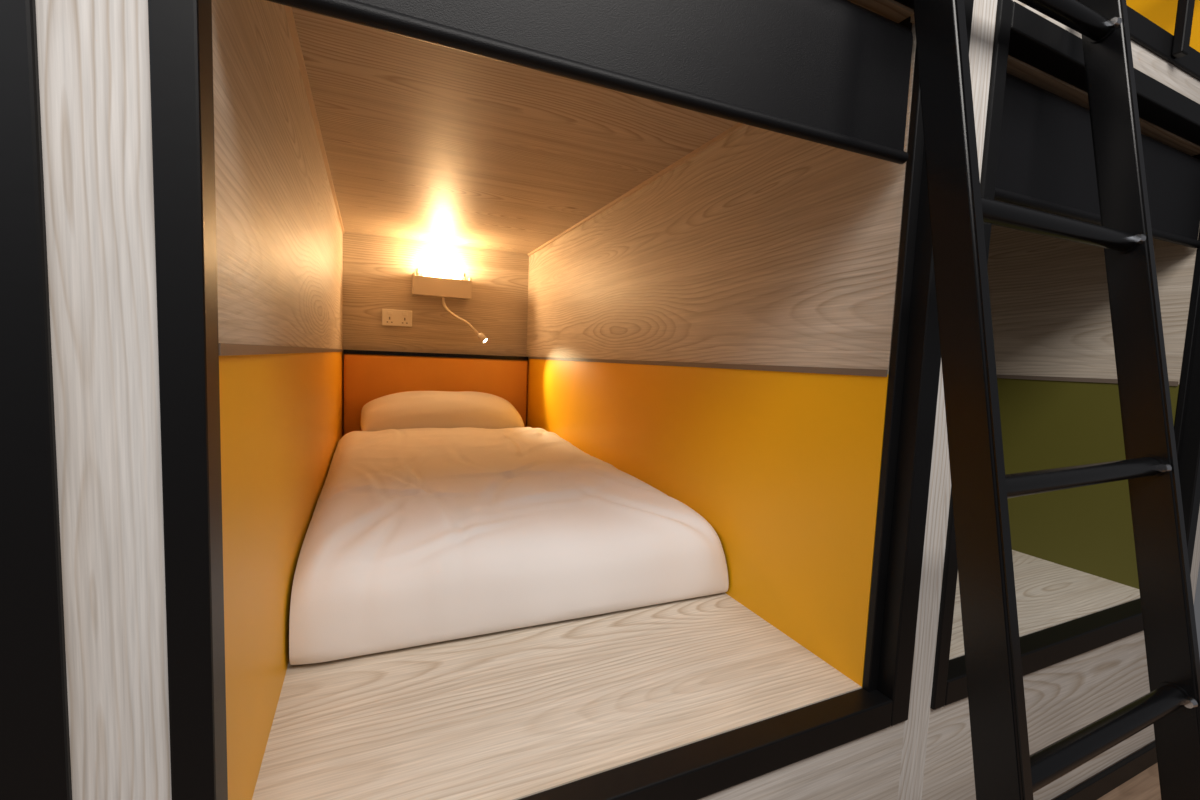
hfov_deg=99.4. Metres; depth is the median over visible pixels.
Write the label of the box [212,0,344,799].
wall
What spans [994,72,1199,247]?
roller blind
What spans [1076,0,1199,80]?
frame
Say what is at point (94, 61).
wall
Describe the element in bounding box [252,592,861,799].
platform
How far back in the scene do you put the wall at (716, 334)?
1.06 m
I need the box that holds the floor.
[1051,740,1160,799]
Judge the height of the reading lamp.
0.334 m
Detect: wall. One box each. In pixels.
[35,0,1199,799]
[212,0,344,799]
[343,232,528,435]
[526,14,915,686]
[987,0,1199,588]
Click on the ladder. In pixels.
(1004, 766)
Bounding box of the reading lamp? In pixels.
[412,268,486,342]
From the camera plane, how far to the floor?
1.14 m
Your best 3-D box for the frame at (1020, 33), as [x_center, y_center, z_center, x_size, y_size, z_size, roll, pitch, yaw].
[0.989,-0.044,1.003,0.933,1.115,0.041,0,5,-24]
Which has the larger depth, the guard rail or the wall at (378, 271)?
the wall at (378, 271)
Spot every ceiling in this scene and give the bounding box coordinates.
[292,0,913,253]
[1006,55,1199,155]
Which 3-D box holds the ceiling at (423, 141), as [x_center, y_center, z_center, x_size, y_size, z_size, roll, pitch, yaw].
[-0.334,-0.663,1.488,0.846,0.025,2.025,0,5,-24]
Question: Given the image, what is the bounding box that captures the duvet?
[289,427,728,664]
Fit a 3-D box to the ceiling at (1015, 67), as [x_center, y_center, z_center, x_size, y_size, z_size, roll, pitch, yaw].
[0.575,-0.660,1.894,0.846,0.025,2.025,0,5,-24]
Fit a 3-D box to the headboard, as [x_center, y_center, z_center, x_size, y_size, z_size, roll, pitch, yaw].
[-0.763,0.032,2.442,0.834,0.509,0.060,0,5,-24]
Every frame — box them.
[0,0,71,799]
[148,0,973,799]
[930,0,1199,709]
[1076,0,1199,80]
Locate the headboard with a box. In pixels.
[343,350,527,434]
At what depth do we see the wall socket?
2.35 m
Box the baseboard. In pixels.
[1054,741,1156,799]
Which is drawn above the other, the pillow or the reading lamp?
the reading lamp
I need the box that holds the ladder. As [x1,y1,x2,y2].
[913,0,1199,799]
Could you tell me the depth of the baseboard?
1.13 m
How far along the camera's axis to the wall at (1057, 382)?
1.37 m
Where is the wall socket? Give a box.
[382,309,411,326]
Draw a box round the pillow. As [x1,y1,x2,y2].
[361,391,523,431]
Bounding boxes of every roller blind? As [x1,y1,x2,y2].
[266,0,912,163]
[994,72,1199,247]
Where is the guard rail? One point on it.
(1185, 8)
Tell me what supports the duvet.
on the mattress
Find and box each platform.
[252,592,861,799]
[949,550,1139,659]
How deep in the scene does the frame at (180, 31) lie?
0.43 m
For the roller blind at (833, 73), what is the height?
0.227 m
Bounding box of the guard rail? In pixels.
[1171,0,1194,57]
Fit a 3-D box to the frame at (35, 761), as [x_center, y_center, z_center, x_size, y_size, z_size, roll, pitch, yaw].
[-0.829,-0.050,0.191,0.933,1.115,0.041,0,5,-24]
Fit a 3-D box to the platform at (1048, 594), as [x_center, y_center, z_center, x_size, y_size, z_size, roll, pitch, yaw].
[0.534,0.388,1.977,0.846,0.025,2.025,0,5,-24]

